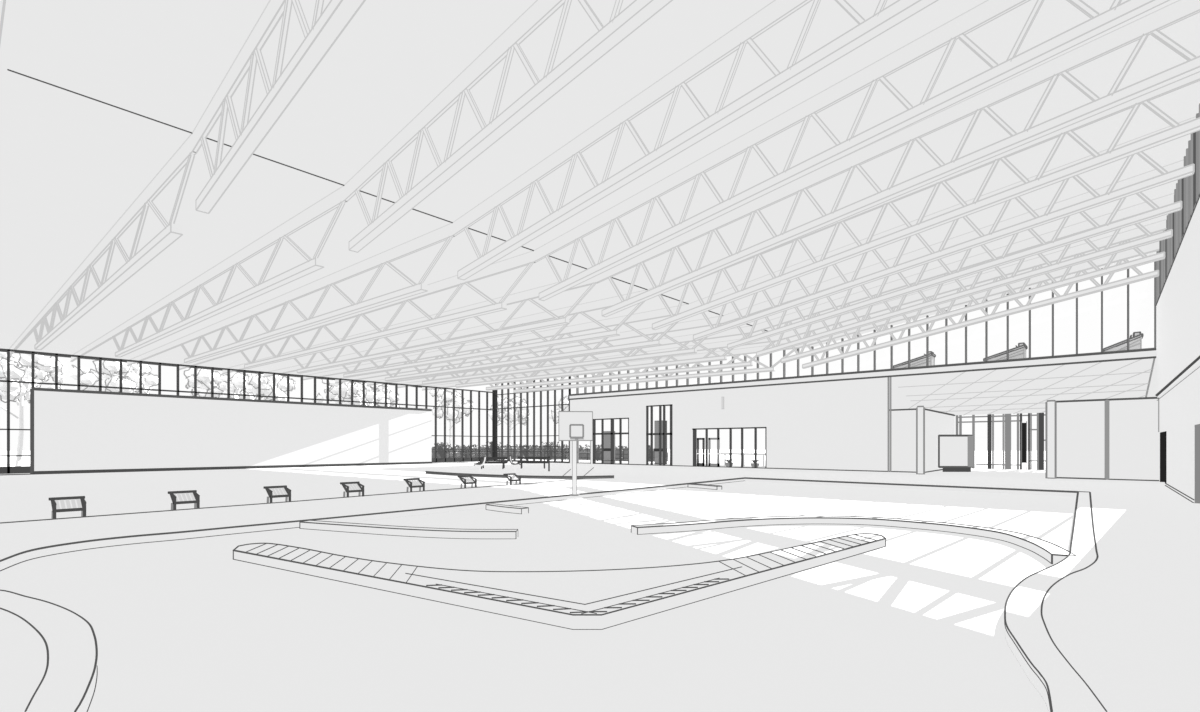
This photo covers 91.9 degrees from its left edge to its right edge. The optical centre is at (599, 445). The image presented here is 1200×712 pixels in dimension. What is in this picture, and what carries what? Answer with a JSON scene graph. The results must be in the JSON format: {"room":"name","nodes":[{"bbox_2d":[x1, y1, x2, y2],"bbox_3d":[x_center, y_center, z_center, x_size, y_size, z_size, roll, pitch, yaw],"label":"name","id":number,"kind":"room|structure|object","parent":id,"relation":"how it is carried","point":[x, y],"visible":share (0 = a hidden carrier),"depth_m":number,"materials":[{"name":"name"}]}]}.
{"room":"indoor recreation center","nodes":[
{"label":"indoor recreation center","id":0,"kind":"room"},
{"bbox_2d":[30,387,431,473],"bbox_3d":[-23.384,-0.823,41.942,0.396,4.846,25.531,0,0,41],"label":"wall","id":1,"kind":"structure","parent":0,"point":[70,429],"depth_m":38.61,"materials":[{"name":"grey paint"}]},
{"bbox_2d":[0,462,469,474],"bbox_3d":[-23.761,1.515,40.966,0.500,0.170,35.000,0,0,41],"label":"baseboard","id":2,"kind":"structure","parent":1,"relation":"attached to","point":[394,463],"depth_m":38.43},
{"bbox_2d":[0,0,1199,387],"bbox_3d":[-10.542,-8.001,29.035,60.296,3.193,46.200,0,0,41],"label":"ceiling","id":3,"kind":"structure","parent":0,"point":[97,97],"depth_m":14.02,"materials":[{"name":"grey paint"}]},
{"bbox_2d":[0,0,5,43],"bbox_3d":[-20.359,-6.941,18.227,58.659,4.250,0.310,0,0,41],"label":"roof truss","id":4,"kind":"object","parent":3,"relation":"hanging from","point":[2,2],"visible":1,"depth_m":7.30,"materials":[{"name":"grey metal"}]},
{"bbox_2d":[9,0,365,355],"bbox_3d":[-18.268,-6.941,20.650,58.660,4.251,0.310,0,0,41],"label":"roof truss","id":5,"kind":"object","parent":3,"relation":"hanging from","point":[328,25],"visible":0.98,"depth_m":10.96,"materials":[{"name":"grey metal"}]},
{"bbox_2d":[70,0,672,361],"bbox_3d":[-16.177,-6.941,23.073,58.661,4.254,0.311,0,0,41],"label":"roof truss","id":6,"kind":"object","parent":3,"relation":"hanging from","point":[624,23],"visible":1,"depth_m":12.08,"materials":[{"name":"grey metal"}]},
{"bbox_2d":[126,0,937,366],"bbox_3d":[-14.087,-6.941,25.496,58.664,4.257,0.312,0,0,41],"label":"roof truss","id":7,"kind":"object","parent":3,"relation":"hanging from","point":[883,19],"visible":1,"depth_m":13.08,"materials":[{"name":"grey metal"}]},
{"bbox_2d":[179,0,1169,369],"bbox_3d":[-11.996,-6.941,27.918,58.666,4.261,0.313,0,0,41],"label":"roof truss","id":8,"kind":"object","parent":3,"relation":"hanging from","point":[947,34],"visible":0.98,"depth_m":13.76,"materials":[{"name":"grey metal"}]},
{"bbox_2d":[222,0,1199,373],"bbox_3d":[-9.905,-6.941,30.341,58.670,4.265,0.315,0,0,41],"label":"roof truss","id":9,"kind":"object","parent":3,"relation":"hanging from","point":[1151,24],"visible":0.83,"depth_m":15.06,"materials":[{"name":"grey metal"}]},
{"bbox_2d":[263,72,1199,377],"bbox_3d":[-7.814,-6.941,32.764,58.673,4.269,0.317,0,0,41],"label":"roof truss","id":10,"kind":"object","parent":3,"relation":"hanging from","point":[1177,131],"visible":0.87,"depth_m":18.56,"materials":[{"name":"grey metal"}]},
{"bbox_2d":[303,116,1195,381],"bbox_3d":[-5.723,-6.941,35.186,58.677,4.274,0.320,0,0,41],"label":"roof truss","id":11,"kind":"object","parent":3,"relation":"hanging from","point":[1166,177],"visible":0.7,"depth_m":22.45,"materials":[{"name":"grey metal"}]},
{"bbox_2d":[335,159,1183,384],"bbox_3d":[-3.632,-6.941,37.609,58.680,4.279,0.322,0,0,41],"label":"roof truss","id":12,"kind":"object","parent":3,"relation":"hanging from","point":[1157,211],"visible":0.8,"depth_m":24.57,"materials":[{"name":"grey metal"}]},
{"bbox_2d":[366,193,1173,387],"bbox_3d":[-1.541,-6.941,40.032,58.684,4.284,0.325,0,0,41],"label":"roof truss","id":13,"kind":"object","parent":3,"relation":"hanging from","point":[1079,227],"visible":0.76,"depth_m":26.46,"materials":[{"name":"grey metal"}]},
{"bbox_2d":[398,219,1166,390],"bbox_3d":[0.549,-6.941,42.455,58.688,4.289,0.328,0,0,41],"label":"roof truss","id":14,"kind":"object","parent":3,"relation":"hanging from","point":[1126,236],"visible":0.7,"depth_m":29.04,"materials":[{"name":"grey metal"}]},
{"bbox_2d":[422,241,1158,392],"bbox_3d":[2.640,-6.941,44.877,58.693,4.294,0.332,0,0,41],"label":"roof truss","id":15,"kind":"object","parent":3,"relation":"hanging from","point":[1124,256],"visible":0.62,"depth_m":32.03,"materials":[{"name":"grey metal"}]},
{"bbox_2d":[0,459,1199,711],"bbox_3d":[-1.645,2.331,30.473,52.300,1.538,60.000,0,0,41],"label":"floor","id":16,"kind":"structure","parent":0,"point":[1128,622],"depth_m":13.32,"materials":[{"name":"grey paint"}]},
{"bbox_2d":[0,590,97,711],"bbox_3d":[-4.937,1.596,5.093,4.809,0.021,0.632,0,0,39],"label":"pool edge","id":17,"kind":"structure","parent":16,"relation":"on","point":[70,641],"depth_m":4.52,"materials":[{"name":"grey paint"}]},
{"bbox_2d":[49,496,85,518],"bbox_3d":[-11.794,1.376,12.869,0.438,0.453,0.600,0,0,41],"label":"bench","id":18,"kind":"object","parent":16,"relation":"on","point":[81,504],"visible":1,"depth_m":12.86,"materials":[{"name":"grey metal"}]},
{"bbox_2d":[168,490,199,509],"bbox_3d":[-10.458,1.376,14.598,0.439,0.453,0.601,0,0,41],"label":"bench","id":19,"kind":"object","parent":16,"relation":"on","point":[195,496],"visible":1,"depth_m":14.59,"materials":[{"name":"grey metal"}]},
{"bbox_2d":[0,348,493,473],"bbox_3d":[-23.831,-1.935,44.329,0.200,7.070,40.110,0,0,41],"label":"curtain wall","id":20,"kind":"structure","parent":16,"relation":"on","point":[14,469],"depth_m":43.51,"materials":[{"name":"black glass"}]},
{"bbox_2d":[263,485,290,502],"bbox_3d":[-9.083,1.376,16.359,0.439,0.453,0.601,0,0,41],"label":"bench","id":21,"kind":"object","parent":16,"relation":"on","point":[287,491],"visible":0.98,"depth_m":16.35,"materials":[{"name":"grey metal"}]},
{"bbox_2d":[0,478,583,523],"bbox_3d":[-7.819,1.596,17.996,0.591,0.064,27.135,0,0,36],"label":"joint","id":22,"kind":"object","parent":16,"relation":"on","point":[580,478],"visible":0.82,"depth_m":15.67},
{"bbox_2d":[340,481,363,497],"bbox_3d":[-7.744,1.376,18.159,0.439,0.454,0.602,0,0,41],"label":"bench","id":23,"kind":"object","parent":16,"relation":"on","point":[347,487],"visible":0.99,"depth_m":18.14,"materials":[{"name":"grey metal"}]},
{"bbox_2d":[299,520,517,538],"bbox_3d":[-3.926,2.244,11.433,4.919,1.312,0.563,0,0,16],"label":"divider","id":24,"kind":"object","parent":16,"relation":"on","point":[450,533],"visible":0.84,"depth_m":11.12,"materials":[{"name":"grey paint"}]},
{"bbox_2d":[403,478,424,491],"bbox_3d":[-6.454,1.376,20.187,0.440,0.454,0.603,0,0,41],"label":"bench","id":25,"kind":"object","parent":16,"relation":"on","point":[409,481],"visible":0.99,"depth_m":20.18,"materials":[{"name":"grey metal"}]},
{"bbox_2d":[457,475,476,487],"bbox_3d":[-5.027,1.375,22.006,0.440,0.454,0.604,0,0,41],"label":"bench","id":26,"kind":"object","parent":16,"relation":"on","point":[468,479],"visible":0.98,"depth_m":22.00,"materials":[{"name":"grey metal"}]},
{"bbox_2d":[474,455,486,471],"bbox_3d":[-7.344,1.092,35.546,0.693,1.016,0.672,0,0,0],"label":"shell chair","id":27,"kind":"object","parent":16,"relation":"on","point":[485,456],"visible":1,"depth_m":35.39,"materials":[{"name":"white plastic"}]},
{"bbox_2d":[477,457,507,468],"bbox_3d":[-7.409,1.206,40.163,1.974,0.786,1.745,0,0,-6],"label":"bench","id":28,"kind":"object","parent":16,"relation":"on","point":[503,462],"visible":0.92,"depth_m":39.74,"materials":[{"name":"grey metal"}]},
{"bbox_2d":[492,390,496,460],"bbox_3d":[-10.761,-2.050,59.381,0.370,7.300,0.370,0,0,41],"label":"post","id":29,"kind":"object","parent":16,"relation":"on","point":[494,396],"visible":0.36,"depth_m":59.23,"materials":[{"name":"black metal"}]},
{"bbox_2d":[486,504,528,513],"bbox_3d":[-2.465,2.244,15.286,1.504,1.313,0.337,0,0,41],"label":"divider","id":30,"kind":"object","parent":16,"relation":"on","point":[492,507],"visible":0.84,"depth_m":15.07,"materials":[{"name":"grey paint"}]},
{"bbox_2d":[503,473,520,484],"bbox_3d":[-3.577,1.375,23.706,0.440,0.455,0.604,0,0,41],"label":"bench","id":31,"kind":"object","parent":16,"relation":"on","point":[512,475],"visible":0.98,"depth_m":23.71,"materials":[{"name":"grey metal"}]},
{"bbox_2d":[509,455,520,471],"bbox_3d":[-5.260,1.092,35.821,0.692,1.016,0.672,0,0,0],"label":"shell chair","id":32,"kind":"object","parent":16,"relation":"on","point":[510,458],"visible":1,"depth_m":35.64,"materials":[{"name":"white plastic"}]},
{"bbox_2d":[425,471,613,478],"bbox_3d":[-4.933,1.540,29.955,11.612,0.182,2.104,0,0,24],"label":"kerb","id":33,"kind":"object","parent":16,"relation":"on","point":[427,472],"visible":0.84,"depth_m":28.31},
{"bbox_2d":[517,457,547,468],"bbox_3d":[-4.721,1.206,40.871,2.174,0.786,1.745,0,0,-6],"label":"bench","id":34,"kind":"object","parent":16,"relation":"on","point":[521,458],"visible":0.77,"depth_m":40.44,"materials":[{"name":"grey metal"}]},
{"bbox_2d":[0,481,1075,711],"bbox_3d":[1.809,1.741,11.499,14.236,0.038,32.777,0,0,41],"label":"pool water","id":35,"kind":"object","parent":16,"relation":"in","point":[915,622],"visible":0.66,"depth_m":5.74,"materials":[{"name":"white"}]},
{"bbox_2d":[548,456,549,470],"bbox_3d":[-3.162,1.140,35.959,0.143,0.920,0.150,0,0,41],"label":"bollard","id":36,"kind":"object","parent":16,"relation":"on","point":[548,456],"visible":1,"depth_m":35.92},
{"bbox_2d":[233,533,885,629],"bbox_3d":[-0.176,2.242,7.730,10.801,1.316,4.530,0,0,-6],"label":"bench","id":37,"kind":"object","parent":16,"relation":"on","point":[607,598],"visible":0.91,"depth_m":6.98,"materials":[{"name":"grey paint"}]},
{"bbox_2d":[558,411,592,495],"bbox_3d":[-0.759,0.254,18.447,0.831,2.692,0.834,0,0,41],"label":"basketball hoop","id":38,"kind":"object","parent":16,"relation":"on","point":[574,426],"visible":1,"depth_m":18.45,"materials":[{"name":"white plastic"}]},
{"bbox_2d":[604,431,614,462],"bbox_3d":[0.783,0.150,52.507,1.002,2.900,0.660,0,0,41],"label":"door","id":39,"kind":"structure","parent":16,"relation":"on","point":[607,438],"depth_m":52.24,"materials":[{"name":"grey metal"}]},
{"bbox_2d":[654,420,666,464],"bbox_3d":[5.120,-0.250,49.030,0.869,3.700,0.660,0,0,41],"label":"door","id":40,"kind":"structure","parent":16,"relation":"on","point":[656,423],"depth_m":48.87,"materials":[{"name":"grey metal"}]},
{"bbox_2d":[688,483,721,489],"bbox_3d":[4.243,2.240,23.503,0.334,1.320,1.719,0,0,-34],"label":"divider","id":41,"kind":"object","parent":16,"relation":"on","point":[690,485],"visible":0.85,"depth_m":23.36,"materials":[{"name":"grey paint"}]},
{"bbox_2d":[720,453,764,466],"bbox_3d":[11.030,1.090,44.368,3.812,1.020,0.600,0,0,41],"label":"countertop","id":42,"kind":"structure","parent":16,"relation":"on","point":[724,454],"depth_m":44.30,"materials":[{"name":"white"}]},
{"bbox_2d":[720,453,764,454],"bbox_3d":[11.030,0.650,44.368,3.812,0.140,0.600,0,0,41],"label":"countertop","id":43,"kind":"structure","parent":42,"relation":"on","point":[720,453],"depth_m":44.08,"materials":[{"name":"white"}]},
{"bbox_2d":[631,516,1075,563],"bbox_3d":[4.517,2.242,11.569,7.054,1.316,3.738,0,0,25],"label":"divider","id":44,"kind":"object","parent":16,"relation":"on","point":[1053,553],"visible":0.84,"depth_m":11.81,"materials":[{"name":"grey paint"}]},
{"bbox_2d":[916,406,924,473],"bbox_3d":[17.801,-0.300,32.214,0.334,3.800,0.334,0,0,-15],"label":"column","id":45,"kind":"structure","parent":16,"relation":"on","point":[920,410],"depth_m":32.09,"materials":[{"name":"grey paint"}]},
{"bbox_2d":[938,435,972,471],"bbox_3d":[21.846,0.468,35.705,2.816,2.264,1.424,0,0,-5],"label":"kiosk","id":46,"kind":"object","parent":16,"relation":"on","point":[955,452],"depth_m":35.09,"materials":[{"name":"grey paint"}]},
{"bbox_2d":[1021,421,1026,469],"bbox_3d":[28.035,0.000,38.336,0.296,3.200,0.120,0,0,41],"label":"door","id":47,"kind":"structure","parent":16,"relation":"on","point":[1023,425],"depth_m":38.31,"materials":[{"name":"black paint"}]},
{"bbox_2d":[1045,400,1056,478],"bbox_3d":[21.861,-0.300,28.114,0.337,3.800,0.337,0,0,-12],"label":"column","id":48,"kind":"structure","parent":16,"relation":"on","point":[1050,405],"depth_m":27.99,"materials":[{"name":"grey paint"}]},
{"bbox_2d":[1004,491,1107,711],"bbox_3d":[9.621,1.596,11.696,0.776,0.056,21.466,0,0,41],"label":"pool edge","id":49,"kind":"structure","parent":16,"relation":"on","point":[1023,616],"depth_m":5.32,"materials":[{"name":"grey paint"}]},
{"bbox_2d":[570,377,915,472],"bbox_3d":[8.142,-1.247,43.310,28.553,5.846,0.376,0,0,41],"label":"wall","id":50,"kind":"structure","parent":0,"point":[843,425],"depth_m":38.70,"materials":[{"name":"grey paint"}]},
{"bbox_2d":[495,376,570,462],"bbox_3d":[-6.679,-2.450,55.946,10.450,8.100,0.240,0,0,41],"label":"window","id":51,"kind":"structure","parent":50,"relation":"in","point":[514,407],"depth_m":56.16,"materials":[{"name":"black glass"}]},
{"bbox_2d":[577,441,590,463],"bbox_3d":[-1.392,0.485,51.517,1.717,2.230,0.160,0,0,41],"label":"window","id":52,"kind":"structure","parent":50,"relation":"in","point":[577,441],"depth_m":51.96,"materials":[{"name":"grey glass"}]},
{"bbox_2d":[593,418,628,464],"bbox_3d":[0.940,-0.358,49.506,4.044,3.916,0.160,0,0,41],"label":"window","id":53,"kind":"structure","parent":50,"relation":"in","point":[602,433],"depth_m":49.37,"materials":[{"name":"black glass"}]},
{"bbox_2d":[646,404,671,465],"bbox_3d":[4.759,-0.811,46.211,2.558,4.822,0.160,0,0,41],"label":"window","id":54,"kind":"structure","parent":50,"relation":"in","point":[651,433],"depth_m":46.19,"materials":[{"name":"clear glass"}]},
{"bbox_2d":[721,397,723,408],"bbox_3d":[8.948,-3.110,42.367,0.200,0.920,0.150,0,0,41],"label":"wall lamp","id":55,"kind":"object","parent":50,"relation":"attached to","point":[722,398],"visible":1,"depth_m":42.34,"materials":[{"name":"white"}]},
{"bbox_2d":[692,427,765,468],"bbox_3d":[9.340,0.154,42.260,6.002,2.893,0.160,0,0,41],"label":"window","id":56,"kind":"structure","parent":50,"relation":"in","point":[741,428],"depth_m":42.11,"materials":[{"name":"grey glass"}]},
{"bbox_2d":[697,438,704,465],"bbox_3d":[7.561,0.490,43.623,0.648,2.120,0.120,0,0,41],"label":"door","id":57,"kind":"structure","parent":56,"relation":"attached to","point":[698,439],"depth_m":43.52,"materials":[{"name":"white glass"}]},
{"bbox_2d":[708,438,719,466],"bbox_3d":[8.412,0.490,42.889,0.919,2.120,0.120,0,0,41],"label":"door","id":58,"kind":"structure","parent":56,"relation":"attached to","point":[717,464],"depth_m":42.85,"materials":[{"name":"grey metal"}]},
{"bbox_2d":[568,348,1155,399],"bbox_3d":[11.800,-4.367,40.072,38.478,0.524,0.498,0,0,41],"label":"fascia","id":59,"kind":"object","parent":50,"relation":"attached to","point":[1149,353],"visible":1,"depth_m":34.56,"materials":[{"name":"grey paint"}]},
{"bbox_2d":[569,262,1155,393],"bbox_3d":[11.789,-6.801,40.018,38.462,4.538,0.262,0,0,41],"label":"window","id":60,"kind":"structure","parent":59,"relation":"on","point":[986,309],"depth_m":33.04,"materials":[{"name":"white glass"}]},
{"bbox_2d":[925,408,954,472],"bbox_3d":[22.046,-0.265,37.639,0.272,3.874,9.400,0,0,41],"label":"wall","id":61,"kind":"structure","parent":0,"point":[937,423],"depth_m":36.16,"materials":[{"name":"grey paint"}]},
{"bbox_2d":[956,413,1044,469],"bbox_3d":[27.278,-0.270,39.333,5.433,3.740,0.120,0,0,41],"label":"window","id":62,"kind":"structure","parent":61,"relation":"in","point":[1006,421],"depth_m":39.09,"materials":[{"name":"grey metal"}]},
{"bbox_2d":[889,358,1155,414],"bbox_3d":[23.913,-3.194,35.899,14.739,2.192,9.634,0,0,41],"label":"ceiling","id":63,"kind":"structure","parent":0,"point":[1027,389],"depth_m":33.87,"materials":[{"name":"grey paint"}]},
{"bbox_2d":[1055,397,1158,480],"bbox_3d":[23.659,-0.261,27.210,3.716,3.851,0.286,0,0,41],"label":"wall","id":64,"kind":"structure","parent":0,"point":[1133,422],"depth_m":27.04,"materials":[{"name":"grey paint"}]},
{"bbox_2d":[1147,195,1199,498],"bbox_3d":[14.550,-2.515,13.598,0.330,8.230,55.600,0,0,41],"label":"wall","id":65,"kind":"structure","parent":0,"point":[1178,302],"depth_m":18.87,"materials":[{"name":"grey paint"}]},
{"bbox_2d":[1160,431,1165,482],"bbox_3d":[23.732,0.515,24.232,0.315,2.170,3.100,0,0,41],"label":"door","id":66,"kind":"structure","parent":65,"relation":"in","point":[1162,434],"depth_m":25.39,"materials":[{"name":"black paint"}]},
{"bbox_2d":[1155,356,1199,400],"bbox_3d":[17.138,-2.165,16.912,0.143,0.333,24.000,0,0,41],"label":"ledge","id":67,"kind":"object","parent":65,"relation":"attached to","point":[1196,362],"visible":1,"depth_m":18.43,"materials":[{"name":"grey paint"}]},
{"bbox_2d":[1156,103,1199,302],"bbox_3d":[15.960,-7.820,15.287,0.240,2.439,32.100,0,0,41],"label":"window","id":68,"kind":"structure","parent":65,"relation":"in","point":[1187,190],"depth_m":18.58,"materials":[{"name":"glass"}]},
{"bbox_2d":[1165,483,1194,502],"bbox_3d":[19.554,1.555,19.649,0.056,0.141,9.300,0,0,41],"label":"baseboard","id":69,"kind":"structure","parent":65,"relation":"attached to","point":[1182,494],"depth_m":18.62,"materials":[{"name":"grey paint"}]},
{"bbox_2d":[1195,424,1199,502],"bbox_3d":[15.992,0.515,15.259,0.315,2.170,2.000,0,0,41],"label":"door","id":70,"kind":"structure","parent":65,"relation":"in","point":[1197,427],"depth_m":16.04,"materials":[{"name":"grey paint"}]},
{"bbox_3d":[19.293,-4.490,48.928,39.300,0.120,22.700,0,0,41],"label":"ceiling","id":71,"kind":"structure","parent":0,"visible":0},
{"bbox_2d":[893,351,935,367],"bbox_3d":[21.681,-5.442,40.060,2.495,1.858,1.101,0,0,41],"label":"skylight","id":72,"kind":"object","parent":71,"relation":"on","point":[919,361],"visible":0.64,"depth_m":39.46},
{"bbox_2d":[983,342,1027,360],"bbox_3d":[25.613,-5.442,36.669,2.223,1.857,1.100,0,0,41],"label":"skylight","id":73,"kind":"object","parent":71,"relation":"on","point":[1019,351],"visible":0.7,"depth_m":36.02,"materials":[{"name":"white"}]},
{"bbox_2d":[1103,331,1143,351],"bbox_3d":[29.788,-5.442,33.067,1.717,1.856,1.099,0,0,41],"label":"skylight","id":74,"kind":"object","parent":71,"relation":"on","point":[1135,342],"visible":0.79,"depth_m":32.49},
{"label":"outside","id":75,"kind":"structure","parent":0,"visible":0},
{"bbox_2d":[0,449,1044,467],"bbox_3d":[-35.490,1.660,96.646,340.000,0.001,340.000,0,0,41],"label":"ground","id":76,"kind":"structure","parent":75,"point":[980,456],"depth_m":80.24,"materials":[{"name":"white"}]},
{"bbox_2d":[0,352,67,465],"bbox_3d":[-43.436,-2.869,43.209,5.771,9.083,5.938,0,0,41],"label":"tree","id":77,"kind":"object","parent":76,"relation":"on","point":[44,368],"visible":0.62,"depth_m":43.10,"materials":[{"name":"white plant"}]},
{"bbox_2d":[70,360,157,393],"bbox_3d":[-43.856,-3.157,52.515,6.547,9.645,5.958,0,0,41],"label":"tree","id":78,"kind":"object","parent":76,"relation":"on","point":[110,369],"visible":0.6,"depth_m":51.01,"materials":[{"name":"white plant"}]},
{"bbox_2d":[184,368,254,398],"bbox_3d":[-35.001,-2.802,53.025,5.827,8.949,5.212,0,0,41],"label":"tree","id":79,"kind":"object","parent":76,"relation":"on","point":[203,375],"visible":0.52,"depth_m":51.85,"materials":[{"name":"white plant"}]},
{"bbox_2d":[241,373,296,400],"bbox_3d":[-36.451,-3.430,62.113,7.511,10.208,7.226,0,0,32],"label":"tree","id":80,"kind":"object","parent":76,"relation":"on","point":[267,382],"visible":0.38,"depth_m":60.95,"materials":[{"name":"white plant"}]},
{"bbox_2d":[312,379,376,404],"bbox_3d":[-27.287,-2.900,61.851,5.937,9.143,5.895,0,0,17],"label":"tree","id":81,"kind":"object","parent":76,"relation":"on","point":[333,387],"visible":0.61,"depth_m":60.24,"materials":[{"name":"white plant"}]},
{"bbox_2d":[361,383,399,406],"bbox_3d":[-28.067,-3.382,72.705,6.561,10.097,6.970,0,0,41],"label":"tree","id":82,"kind":"object","parent":76,"relation":"on","point":[380,388],"visible":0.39,"depth_m":71.71,"materials":[{"name":"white plant"}]},
{"bbox_2d":[433,442,452,457],"bbox_3d":[-16.118,0.657,59.477,1.888,2.023,2.014,0,0,41],"label":"shrub","id":83,"kind":"object","parent":76,"relation":"on","point":[440,448],"visible":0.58,"depth_m":59.23,"materials":[{"name":"grey plant"}]},
{"bbox_2d":[430,389,474,445],"bbox_3d":[-18.466,-2.736,72.486,5.597,8.808,5.448,0,0,-9],"label":"tree","id":84,"kind":"object","parent":76,"relation":"on","point":[449,395],"visible":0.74,"depth_m":71.07,"materials":[{"name":"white plant"}]},
{"bbox_2d":[458,445,476,457],"bbox_3d":[-14.131,0.791,61.640,1.933,1.756,1.674,0,0,14],"label":"shrub","id":85,"kind":"object","parent":76,"relation":"on","point":[466,454],"visible":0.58,"depth_m":61.52,"materials":[{"name":"grey plant"}]},
{"bbox_2d":[432,448,522,459],"bbox_3d":[-15.638,1.005,63.014,0.080,1.310,19.080,0,0,41],"label":"fence","id":86,"kind":"object","parent":76,"relation":"on","point":[511,449],"visible":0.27,"depth_m":65.73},
{"bbox_2d":[432,444,524,459],"bbox_3d":[-16.314,0.719,64.062,1.771,1.881,20.708,0,0,41],"label":"hedge","id":87,"kind":"object","parent":76,"relation":"on","point":[456,446],"visible":0.16,"depth_m":66.34,"materials":[{"name":"grey plant"}]},
{"bbox_2d":[484,441,500,456],"bbox_3d":[-11.709,0.582,64.335,1.960,2.172,1.851,0,0,41],"label":"shrub","id":88,"kind":"object","parent":76,"relation":"on","point":[490,446],"visible":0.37,"depth_m":64.22,"materials":[{"name":"grey plant"}]},
{"bbox_2d":[488,396,529,445],"bbox_3d":[-12.255,-2.654,79.156,6.116,8.647,5.572,0,0,25],"label":"tree","id":89,"kind":"object","parent":76,"relation":"on","point":[517,397],"visible":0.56,"depth_m":78.22,"materials":[{"name":"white plant"}]},
{"bbox_2d":[519,445,532,456],"bbox_3d":[-8.386,0.750,66.052,1.738,1.839,1.954,0,0,-5],"label":"shrub","id":90,"kind":"object","parent":76,"relation":"on","point":[523,449],"visible":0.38,"depth_m":65.84,"materials":[{"name":"grey plant"}]},
{"bbox_2d":[549,396,568,423],"bbox_3d":[-3.648,-2.339,71.232,4.794,8.003,5.135,0,0,41],"label":"tree","id":91,"kind":"object","parent":76,"relation":"on","point":[565,400],"visible":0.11,"depth_m":70.29,"materials":[{"name":"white plant"}]},
{"bbox_2d":[529,449,649,461],"bbox_3d":[-2.012,1.005,63.806,18.480,1.310,0.080,0,0,41],"label":"fence","id":92,"kind":"object","parent":76,"relation":"on","point":[623,454],"visible":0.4,"depth_m":63.50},
{"bbox_2d":[529,444,667,460],"bbox_3d":[-0.995,0.725,64.494,19.920,1.870,1.696,0,0,41],"label":"hedge","id":93,"kind":"object","parent":76,"relation":"on","point":[537,454],"visible":0.27,"depth_m":64.86,"materials":[{"name":"grey plant"}]},
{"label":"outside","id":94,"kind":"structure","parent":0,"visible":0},
{"bbox_2d":[542,441,558,459],"bbox_3d":[-5.331,0.588,63.368,1.922,2.160,1.921,0,0,-17],"label":"shrub","id":95,"kind":"object","parent":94,"point":[551,443],"visible":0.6,"depth_m":63.22,"materials":[{"name":"grey plant"}]},
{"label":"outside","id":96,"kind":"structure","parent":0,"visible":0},
{"bbox_2d":[588,445,600,460],"bbox_3d":[-0.318,0.772,59.398,1.762,1.795,2.015,0,0,20],"label":"shrub","id":97,"kind":"object","parent":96,"point":[598,453],"visible":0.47,"depth_m":59.19,"materials":[{"name":"grey plant"}]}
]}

